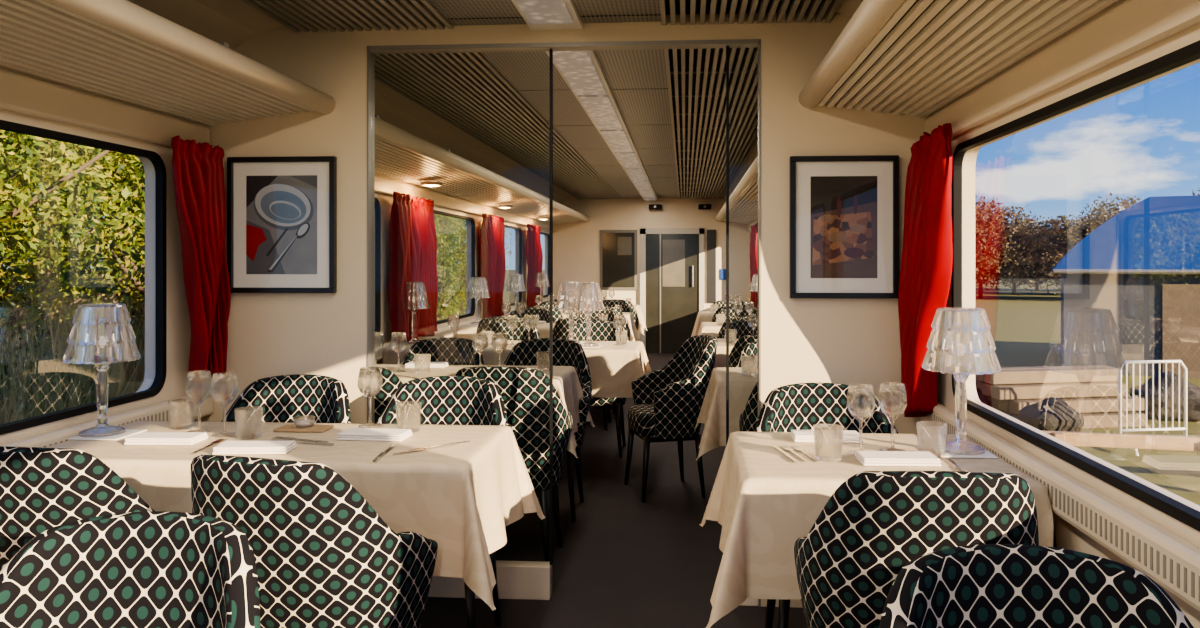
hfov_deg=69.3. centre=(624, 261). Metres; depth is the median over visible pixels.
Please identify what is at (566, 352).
dining chair
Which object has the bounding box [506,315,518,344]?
wine glass
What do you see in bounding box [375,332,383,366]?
wine glass
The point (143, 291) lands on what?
clump
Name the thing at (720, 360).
tablecloth
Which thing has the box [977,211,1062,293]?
tree
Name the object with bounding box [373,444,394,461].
knife
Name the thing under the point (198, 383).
wine glass
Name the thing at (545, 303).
dining chair
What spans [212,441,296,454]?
napkin
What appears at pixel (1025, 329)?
ground
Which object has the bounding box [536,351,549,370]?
tumbler
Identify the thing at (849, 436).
napkin
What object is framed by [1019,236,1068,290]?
tree
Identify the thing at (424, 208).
curtain
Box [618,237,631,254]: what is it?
poster
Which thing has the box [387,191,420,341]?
curtain
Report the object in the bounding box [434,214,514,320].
tree
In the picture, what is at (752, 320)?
wine glass
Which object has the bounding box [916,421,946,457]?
tumbler
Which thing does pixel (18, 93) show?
trim
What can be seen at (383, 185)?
trim
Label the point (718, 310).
dining chair
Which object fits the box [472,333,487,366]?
wine glass
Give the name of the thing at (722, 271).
information sign
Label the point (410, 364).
napkin
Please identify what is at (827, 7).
ceiling slats
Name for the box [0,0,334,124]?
luggage rack
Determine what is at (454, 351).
dining chair
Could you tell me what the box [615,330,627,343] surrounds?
tumbler
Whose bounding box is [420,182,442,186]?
ceiling spotlight
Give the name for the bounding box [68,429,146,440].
napkin
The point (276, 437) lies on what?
fork
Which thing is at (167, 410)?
trim
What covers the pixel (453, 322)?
wine glass
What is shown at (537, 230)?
curtain
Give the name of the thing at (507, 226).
window
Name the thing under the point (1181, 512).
window
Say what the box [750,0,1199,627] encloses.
wall
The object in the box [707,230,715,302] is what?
panel
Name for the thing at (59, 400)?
clump
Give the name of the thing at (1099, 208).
tree
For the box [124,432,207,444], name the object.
napkin
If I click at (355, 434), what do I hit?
napkin
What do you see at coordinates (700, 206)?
ceiling speaker
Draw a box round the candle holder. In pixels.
[293,416,314,427]
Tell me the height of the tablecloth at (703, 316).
0.329 m
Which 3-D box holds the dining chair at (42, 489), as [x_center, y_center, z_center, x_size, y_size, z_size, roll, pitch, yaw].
[-1.419,0.862,2.210,0.525,0.879,0.496,0,0,4]
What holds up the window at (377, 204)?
in the wall at (178, 329)
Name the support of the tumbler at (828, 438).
on the tablecloth at (763, 501)
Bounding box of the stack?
[975,365,1145,428]
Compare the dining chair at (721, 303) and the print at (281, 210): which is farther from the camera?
the dining chair at (721, 303)
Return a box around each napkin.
[68,429,146,440]
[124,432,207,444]
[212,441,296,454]
[337,428,412,441]
[405,362,448,367]
[791,430,858,442]
[855,451,940,466]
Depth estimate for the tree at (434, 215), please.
17.93 m
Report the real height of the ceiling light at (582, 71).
0.057 m
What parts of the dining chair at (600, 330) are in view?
backrest, leg frame, seat, leg, leg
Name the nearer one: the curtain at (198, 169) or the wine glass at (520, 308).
the curtain at (198, 169)
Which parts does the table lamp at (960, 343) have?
stem, lamp shade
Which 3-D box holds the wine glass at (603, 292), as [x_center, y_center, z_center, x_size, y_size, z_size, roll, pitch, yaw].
[-0.248,0.435,10.498,0.078,0.188,0.078,0,0,4]
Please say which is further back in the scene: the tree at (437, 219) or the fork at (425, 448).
the tree at (437, 219)
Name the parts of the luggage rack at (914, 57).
rail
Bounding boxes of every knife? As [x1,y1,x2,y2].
[274,440,333,444]
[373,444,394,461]
[394,442,459,453]
[772,445,797,461]
[945,457,966,471]
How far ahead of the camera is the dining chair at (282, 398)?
3.21 m
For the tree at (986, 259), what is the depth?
53.67 m
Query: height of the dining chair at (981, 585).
0.879 m
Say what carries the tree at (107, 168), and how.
on the ground
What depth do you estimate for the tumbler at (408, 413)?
2.68 m
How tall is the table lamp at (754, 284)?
0.396 m
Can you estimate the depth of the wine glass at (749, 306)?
7.38 m
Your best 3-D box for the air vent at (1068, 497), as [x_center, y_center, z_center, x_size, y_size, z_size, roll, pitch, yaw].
[0.951,0.856,0.785,0.052,0.648,4.899,0,0,4]
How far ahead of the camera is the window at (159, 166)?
3.06 m
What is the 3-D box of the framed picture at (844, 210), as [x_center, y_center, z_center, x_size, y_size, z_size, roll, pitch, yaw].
[0.819,-0.130,3.234,0.398,0.530,0.028,0,0,4]
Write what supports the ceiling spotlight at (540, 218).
attached to the luggage rack at (401, 155)
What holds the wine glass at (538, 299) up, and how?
on the tablecloth at (634, 335)
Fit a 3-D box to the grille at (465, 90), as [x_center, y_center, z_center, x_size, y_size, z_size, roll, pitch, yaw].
[-0.662,-0.918,7.946,0.650,0.037,9.036,0,0,4]
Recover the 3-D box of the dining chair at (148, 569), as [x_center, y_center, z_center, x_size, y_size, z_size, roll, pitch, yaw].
[-0.793,0.862,1.242,0.525,0.879,0.496,0,0,1]
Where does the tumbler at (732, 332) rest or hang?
on the tablecloth at (720, 360)
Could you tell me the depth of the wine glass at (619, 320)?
5.51 m
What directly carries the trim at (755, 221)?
attached to the wall at (1068, 536)
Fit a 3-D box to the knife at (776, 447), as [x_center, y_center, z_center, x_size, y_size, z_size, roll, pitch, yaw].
[0.440,0.526,2.393,0.013,0.004,0.215,0,0,-6]
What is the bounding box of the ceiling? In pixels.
[127,0,862,203]
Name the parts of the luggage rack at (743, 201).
slat panel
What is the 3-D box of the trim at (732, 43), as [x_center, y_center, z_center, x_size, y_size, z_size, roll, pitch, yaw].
[-0.242,0.230,3.355,1.520,2.141,0.068,0,0,4]
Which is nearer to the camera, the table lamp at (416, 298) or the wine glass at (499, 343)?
the wine glass at (499, 343)
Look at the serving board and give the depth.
2.71 m
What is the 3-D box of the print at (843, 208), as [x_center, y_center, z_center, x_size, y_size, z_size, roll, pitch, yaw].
[0.819,-0.130,3.232,0.245,0.380,0.001,0,0,4]
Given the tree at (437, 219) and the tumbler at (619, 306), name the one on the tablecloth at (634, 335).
the tumbler at (619, 306)
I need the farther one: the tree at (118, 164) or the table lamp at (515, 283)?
the tree at (118, 164)
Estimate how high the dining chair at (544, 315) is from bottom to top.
0.879 m
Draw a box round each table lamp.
[62,303,140,436]
[404,282,429,343]
[466,277,489,324]
[506,274,525,312]
[535,272,549,304]
[555,281,579,342]
[572,282,604,346]
[749,274,757,292]
[921,307,1000,454]
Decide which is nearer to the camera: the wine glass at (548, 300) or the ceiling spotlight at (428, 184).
the ceiling spotlight at (428, 184)
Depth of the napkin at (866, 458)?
2.25 m
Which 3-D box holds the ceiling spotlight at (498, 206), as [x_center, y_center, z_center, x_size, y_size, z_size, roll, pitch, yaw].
[-1.131,-0.519,8.199,0.150,0.030,0.150,0,0,4]
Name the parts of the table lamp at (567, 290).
lamp shade, stem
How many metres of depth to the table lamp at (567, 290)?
5.58 m
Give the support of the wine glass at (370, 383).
on the tablecloth at (462, 497)
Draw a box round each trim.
[0,69,209,146]
[0,394,212,447]
[39,410,167,447]
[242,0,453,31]
[367,39,760,606]
[375,175,554,232]
[376,297,555,360]
[377,316,500,356]
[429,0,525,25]
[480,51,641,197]
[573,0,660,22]
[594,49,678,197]
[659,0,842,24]
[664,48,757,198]
[748,219,757,231]
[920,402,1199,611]
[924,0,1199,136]
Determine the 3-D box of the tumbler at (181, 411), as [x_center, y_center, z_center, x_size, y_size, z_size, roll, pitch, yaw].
[-1.411,0.485,2.765,0.080,0.088,0.080,0,0,4]
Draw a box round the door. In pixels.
[640,228,703,352]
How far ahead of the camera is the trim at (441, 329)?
6.71 m
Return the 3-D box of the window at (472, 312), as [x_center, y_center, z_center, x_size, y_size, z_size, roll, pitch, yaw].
[-1.420,0.043,7.051,0.028,0.875,1.590,0,0,4]
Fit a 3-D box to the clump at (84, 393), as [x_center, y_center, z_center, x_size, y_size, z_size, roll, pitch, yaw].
[-3.826,1.280,5.657,2.091,2.139,2.124,0,0,0]
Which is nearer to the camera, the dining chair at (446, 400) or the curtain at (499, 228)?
the dining chair at (446, 400)
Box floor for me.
[420,353,806,627]
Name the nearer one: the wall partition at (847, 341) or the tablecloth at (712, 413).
the wall partition at (847, 341)
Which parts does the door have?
rail, glass panel, handle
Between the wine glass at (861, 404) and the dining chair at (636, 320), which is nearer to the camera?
the wine glass at (861, 404)
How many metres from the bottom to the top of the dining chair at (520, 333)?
0.879 m
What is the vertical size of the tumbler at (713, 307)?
0.088 m
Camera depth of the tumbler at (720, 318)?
7.30 m
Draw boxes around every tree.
[0,130,144,417]
[0,131,144,411]
[0,134,144,392]
[3,132,144,391]
[18,166,144,373]
[85,164,144,343]
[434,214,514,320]
[434,215,463,253]
[435,216,510,318]
[436,219,452,265]
[975,195,1045,298]
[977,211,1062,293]
[998,211,1104,294]
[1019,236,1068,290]
[1056,216,1108,287]
[1071,200,1116,225]
[1085,192,1140,226]
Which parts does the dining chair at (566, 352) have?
backrest, leg, leg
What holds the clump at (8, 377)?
on the ground
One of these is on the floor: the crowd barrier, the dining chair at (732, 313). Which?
the dining chair at (732, 313)
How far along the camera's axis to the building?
18.14 m
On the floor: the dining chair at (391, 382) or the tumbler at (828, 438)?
the dining chair at (391, 382)
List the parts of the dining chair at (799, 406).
leg, leg, backrest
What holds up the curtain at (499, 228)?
hanging from the wall at (178, 329)
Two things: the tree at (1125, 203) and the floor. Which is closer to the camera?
the floor
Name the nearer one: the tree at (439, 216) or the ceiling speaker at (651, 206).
the ceiling speaker at (651, 206)
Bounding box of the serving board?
[273,424,333,432]
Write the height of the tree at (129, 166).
7.601 m
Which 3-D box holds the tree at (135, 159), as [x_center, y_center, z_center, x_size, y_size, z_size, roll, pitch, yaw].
[-5.408,-0.256,10.448,5.577,6.087,4.482,0,0,6]
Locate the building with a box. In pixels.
[1052,195,1199,378]
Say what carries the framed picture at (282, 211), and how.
attached to the wall partition at (847, 341)
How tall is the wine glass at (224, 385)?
0.188 m
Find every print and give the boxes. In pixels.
[246,175,316,273]
[811,176,876,277]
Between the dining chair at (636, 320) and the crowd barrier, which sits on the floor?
the dining chair at (636, 320)
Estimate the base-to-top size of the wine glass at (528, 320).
0.188 m
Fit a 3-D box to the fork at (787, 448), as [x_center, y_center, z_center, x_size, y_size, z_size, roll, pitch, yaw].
[0.469,0.526,2.391,0.023,0.003,0.195,0,0,-8]
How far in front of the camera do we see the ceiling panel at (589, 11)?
3.14 m
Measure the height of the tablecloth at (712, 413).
0.329 m
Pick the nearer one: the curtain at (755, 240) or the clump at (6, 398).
the clump at (6, 398)
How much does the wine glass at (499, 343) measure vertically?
0.188 m
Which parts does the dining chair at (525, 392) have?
backrest, leg, leg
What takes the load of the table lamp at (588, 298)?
on the tray
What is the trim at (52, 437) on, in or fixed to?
attached to the wall at (178, 329)
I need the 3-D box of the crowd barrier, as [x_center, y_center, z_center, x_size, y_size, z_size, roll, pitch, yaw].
[6.624,1.792,10.864,0.940,1.125,0.639,0,0,-7]
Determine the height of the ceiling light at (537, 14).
0.057 m
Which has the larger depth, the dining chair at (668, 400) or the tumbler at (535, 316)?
the tumbler at (535, 316)
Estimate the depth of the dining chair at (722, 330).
6.78 m
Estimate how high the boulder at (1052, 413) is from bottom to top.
0.645 m
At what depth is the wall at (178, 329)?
3.20 m
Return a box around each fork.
[193,439,227,452]
[272,436,328,441]
[408,440,469,451]
[779,445,807,460]
[790,445,818,461]
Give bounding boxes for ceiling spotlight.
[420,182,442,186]
[497,205,512,208]
[537,217,549,219]
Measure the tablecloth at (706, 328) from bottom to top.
0.329 m
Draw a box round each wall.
[0,65,549,444]
[428,46,758,605]
[553,196,749,340]
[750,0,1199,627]
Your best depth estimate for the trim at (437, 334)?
6.49 m
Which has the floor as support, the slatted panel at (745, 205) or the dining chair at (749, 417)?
the dining chair at (749, 417)
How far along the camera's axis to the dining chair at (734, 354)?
5.13 m
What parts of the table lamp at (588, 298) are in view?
stem, lamp shade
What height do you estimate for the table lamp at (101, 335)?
0.396 m
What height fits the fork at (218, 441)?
0.003 m
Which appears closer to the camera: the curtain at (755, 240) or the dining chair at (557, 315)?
the dining chair at (557, 315)
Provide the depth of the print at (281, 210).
3.38 m
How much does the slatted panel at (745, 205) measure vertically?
0.055 m
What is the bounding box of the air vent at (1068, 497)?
[934,414,1199,601]
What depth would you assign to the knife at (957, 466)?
2.23 m
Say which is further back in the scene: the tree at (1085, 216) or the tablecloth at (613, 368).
the tree at (1085, 216)
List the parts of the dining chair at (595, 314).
backrest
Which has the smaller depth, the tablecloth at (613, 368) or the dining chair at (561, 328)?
the tablecloth at (613, 368)
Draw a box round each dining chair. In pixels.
[0,446,154,568]
[0,511,260,627]
[190,454,437,627]
[221,374,350,422]
[375,366,402,423]
[376,376,507,627]
[400,337,483,364]
[455,366,572,561]
[476,317,522,332]
[480,320,539,340]
[503,338,591,520]
[509,308,554,322]
[525,306,562,322]
[539,300,558,309]
[553,318,610,430]
[565,321,629,456]
[573,309,617,412]
[602,300,633,318]
[603,299,638,340]
[605,307,629,339]
[624,335,717,501]
[711,306,754,321]
[713,300,745,307]
[715,308,757,321]
[717,317,747,338]
[722,320,757,338]
[725,335,757,366]
[735,340,757,367]
[739,382,757,431]
[755,383,897,627]
[794,471,1038,627]
[879,544,1193,627]
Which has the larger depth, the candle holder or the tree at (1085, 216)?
the tree at (1085, 216)
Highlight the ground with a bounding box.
[0,270,1199,505]
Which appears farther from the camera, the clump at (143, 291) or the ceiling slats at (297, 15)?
the clump at (143, 291)
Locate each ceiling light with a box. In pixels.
[511,0,582,29]
[545,50,657,200]
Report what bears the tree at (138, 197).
on the ground
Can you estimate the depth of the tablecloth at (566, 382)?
4.17 m
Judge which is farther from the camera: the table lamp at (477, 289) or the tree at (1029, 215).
the tree at (1029, 215)
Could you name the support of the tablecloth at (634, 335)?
on the dining table
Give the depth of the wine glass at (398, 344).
4.17 m
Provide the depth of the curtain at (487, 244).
7.90 m
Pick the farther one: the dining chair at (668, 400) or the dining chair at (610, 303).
the dining chair at (610, 303)
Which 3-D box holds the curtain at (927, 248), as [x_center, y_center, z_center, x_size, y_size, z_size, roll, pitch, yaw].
[1.044,0.055,2.986,0.108,1.000,0.456,0,0,4]
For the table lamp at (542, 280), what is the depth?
10.49 m
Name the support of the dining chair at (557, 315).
on the floor
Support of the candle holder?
on the serving board
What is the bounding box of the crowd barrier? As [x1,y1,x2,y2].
[1118,360,1186,455]
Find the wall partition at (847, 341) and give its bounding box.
[203,12,932,607]
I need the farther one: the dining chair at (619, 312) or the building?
the building
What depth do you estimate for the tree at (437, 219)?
22.57 m
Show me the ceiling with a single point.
(231, 22)
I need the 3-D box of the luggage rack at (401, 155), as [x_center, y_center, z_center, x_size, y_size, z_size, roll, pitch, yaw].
[-1.077,-0.604,7.973,0.539,0.131,9.024,0,0,4]
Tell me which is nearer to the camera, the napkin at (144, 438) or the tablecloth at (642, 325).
the napkin at (144, 438)
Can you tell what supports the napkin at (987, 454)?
on the tablecloth at (763, 501)
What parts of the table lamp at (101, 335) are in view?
lamp shade, stem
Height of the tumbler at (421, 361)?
0.088 m
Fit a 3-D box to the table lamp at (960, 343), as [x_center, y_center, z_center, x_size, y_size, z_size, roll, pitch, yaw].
[0.935,0.325,2.411,0.208,0.396,0.205,0,0,-1]
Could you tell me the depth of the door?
12.35 m
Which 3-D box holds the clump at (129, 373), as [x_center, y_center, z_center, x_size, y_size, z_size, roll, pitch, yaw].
[-3.844,1.280,6.708,2.124,2.139,2.091,0,0,33]
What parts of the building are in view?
sliding door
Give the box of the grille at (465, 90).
[375,52,622,198]
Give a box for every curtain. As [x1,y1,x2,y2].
[171,135,230,375]
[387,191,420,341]
[415,197,437,336]
[479,213,496,318]
[493,215,505,316]
[526,224,536,306]
[535,225,542,304]
[750,225,754,301]
[751,223,757,307]
[898,123,952,416]
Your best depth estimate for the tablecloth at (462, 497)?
2.31 m
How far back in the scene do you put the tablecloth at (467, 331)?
7.05 m
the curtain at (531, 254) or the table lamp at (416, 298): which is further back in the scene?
the curtain at (531, 254)
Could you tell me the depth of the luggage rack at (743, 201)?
8.26 m
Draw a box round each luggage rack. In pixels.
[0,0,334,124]
[375,115,589,224]
[715,156,757,223]
[799,0,1117,116]
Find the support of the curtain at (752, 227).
hanging from the wall at (1068, 536)
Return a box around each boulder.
[976,387,990,405]
[1019,397,1084,431]
[1130,371,1199,421]
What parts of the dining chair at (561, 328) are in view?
backrest, leg, leg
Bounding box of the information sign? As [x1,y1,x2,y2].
[720,269,725,279]
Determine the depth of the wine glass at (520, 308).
7.28 m
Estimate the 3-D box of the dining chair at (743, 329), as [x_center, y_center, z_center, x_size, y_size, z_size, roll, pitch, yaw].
[0.932,0.862,6.164,0.525,0.879,0.496,0,0,4]
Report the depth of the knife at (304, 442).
2.52 m
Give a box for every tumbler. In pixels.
[168,398,195,429]
[234,406,262,439]
[395,401,421,432]
[414,354,430,373]
[481,331,493,345]
[534,315,538,325]
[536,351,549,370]
[599,314,607,320]
[614,304,621,310]
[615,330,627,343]
[710,304,717,312]
[716,314,724,324]
[725,329,736,342]
[741,355,757,375]
[813,424,843,461]
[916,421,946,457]
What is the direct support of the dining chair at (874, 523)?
on the floor
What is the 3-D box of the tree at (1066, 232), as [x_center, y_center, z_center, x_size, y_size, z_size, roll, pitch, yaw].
[26.813,-0.414,53.750,7.104,5.680,7.373,0,0,36]
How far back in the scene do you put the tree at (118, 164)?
12.65 m
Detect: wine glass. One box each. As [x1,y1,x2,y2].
[185,370,211,432]
[210,372,237,436]
[358,367,382,427]
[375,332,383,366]
[390,332,406,371]
[447,314,459,337]
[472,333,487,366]
[491,332,507,365]
[502,302,510,316]
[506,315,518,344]
[516,302,524,317]
[523,315,534,339]
[535,295,542,304]
[547,295,554,303]
[601,290,606,298]
[608,290,614,298]
[613,315,624,344]
[725,295,731,303]
[733,302,742,316]
[734,295,741,301]
[745,302,753,312]
[747,313,757,334]
[846,384,875,455]
[878,382,906,450]
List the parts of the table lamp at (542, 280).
lamp shade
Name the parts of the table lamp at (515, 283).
stem, lamp shade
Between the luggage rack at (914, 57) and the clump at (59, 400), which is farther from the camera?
the clump at (59, 400)
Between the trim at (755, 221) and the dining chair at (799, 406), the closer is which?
the dining chair at (799, 406)
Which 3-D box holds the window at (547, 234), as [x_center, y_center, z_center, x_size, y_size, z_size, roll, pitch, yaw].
[-1.106,0.043,11.530,0.028,0.875,1.370,0,0,4]
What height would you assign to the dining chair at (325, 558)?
0.879 m
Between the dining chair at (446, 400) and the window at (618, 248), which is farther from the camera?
the window at (618, 248)
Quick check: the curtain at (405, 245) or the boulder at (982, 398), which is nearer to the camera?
the curtain at (405, 245)
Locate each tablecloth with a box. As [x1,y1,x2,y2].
[45,421,545,610]
[377,364,594,457]
[382,340,650,397]
[457,323,555,339]
[501,312,640,341]
[633,305,647,334]
[691,311,714,336]
[695,367,757,459]
[698,322,721,337]
[699,431,1056,627]
[714,339,737,367]
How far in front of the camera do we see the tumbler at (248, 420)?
2.58 m
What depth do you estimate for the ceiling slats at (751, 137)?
5.44 m
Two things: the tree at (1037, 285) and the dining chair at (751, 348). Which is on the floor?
the dining chair at (751, 348)
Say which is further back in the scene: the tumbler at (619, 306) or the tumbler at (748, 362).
the tumbler at (619, 306)
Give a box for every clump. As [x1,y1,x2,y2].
[0,291,144,408]
[0,293,79,423]
[0,293,144,417]
[0,300,144,422]
[0,301,144,424]
[0,308,144,424]
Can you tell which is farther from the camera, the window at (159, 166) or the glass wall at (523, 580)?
the glass wall at (523, 580)
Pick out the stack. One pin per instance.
(1090, 390)
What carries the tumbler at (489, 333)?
on the tablecloth at (613, 368)
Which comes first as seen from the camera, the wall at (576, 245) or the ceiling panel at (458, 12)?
the ceiling panel at (458, 12)
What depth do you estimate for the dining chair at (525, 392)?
3.57 m
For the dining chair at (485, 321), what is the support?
on the floor
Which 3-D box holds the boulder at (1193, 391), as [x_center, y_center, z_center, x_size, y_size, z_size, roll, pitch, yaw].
[8.264,2.055,13.055,0.973,0.815,1.026,0,0,4]
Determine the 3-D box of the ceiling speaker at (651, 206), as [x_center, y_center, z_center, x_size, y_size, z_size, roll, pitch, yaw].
[0.439,-0.780,12.302,0.180,0.070,0.155,0,0,4]
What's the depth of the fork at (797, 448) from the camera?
2.41 m
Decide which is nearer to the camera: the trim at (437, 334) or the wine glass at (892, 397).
the wine glass at (892, 397)
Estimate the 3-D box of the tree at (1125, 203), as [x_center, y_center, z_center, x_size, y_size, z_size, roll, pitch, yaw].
[30.967,-0.902,50.808,7.373,6.682,7.104,0,0,30]
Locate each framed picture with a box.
[227,156,336,292]
[790,155,898,298]
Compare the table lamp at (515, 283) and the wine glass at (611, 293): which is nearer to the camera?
the table lamp at (515, 283)
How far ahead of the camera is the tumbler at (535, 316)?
7.19 m
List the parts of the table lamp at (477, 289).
stem, lamp shade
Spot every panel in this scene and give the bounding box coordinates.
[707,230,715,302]
[724,180,757,217]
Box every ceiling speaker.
[649,204,661,209]
[698,204,710,209]
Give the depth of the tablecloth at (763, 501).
2.11 m
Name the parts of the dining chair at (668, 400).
leg, seat, leg, leg frame, backrest, leg, leg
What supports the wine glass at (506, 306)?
on the tablecloth at (467, 331)
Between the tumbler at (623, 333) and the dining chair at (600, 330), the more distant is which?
the dining chair at (600, 330)
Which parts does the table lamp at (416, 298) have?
stem, lamp shade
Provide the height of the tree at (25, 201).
6.561 m
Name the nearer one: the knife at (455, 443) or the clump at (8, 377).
the knife at (455, 443)
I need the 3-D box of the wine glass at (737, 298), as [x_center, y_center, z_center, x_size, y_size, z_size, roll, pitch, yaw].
[1.185,0.435,9.054,0.078,0.188,0.078,0,0,4]
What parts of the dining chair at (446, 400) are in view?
backrest, leg, leg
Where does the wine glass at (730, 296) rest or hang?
on the tablecloth at (703, 316)
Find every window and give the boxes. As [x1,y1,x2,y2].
[0,120,165,434]
[375,198,380,331]
[434,210,474,324]
[504,224,521,305]
[540,232,549,297]
[600,230,636,289]
[952,40,1199,531]

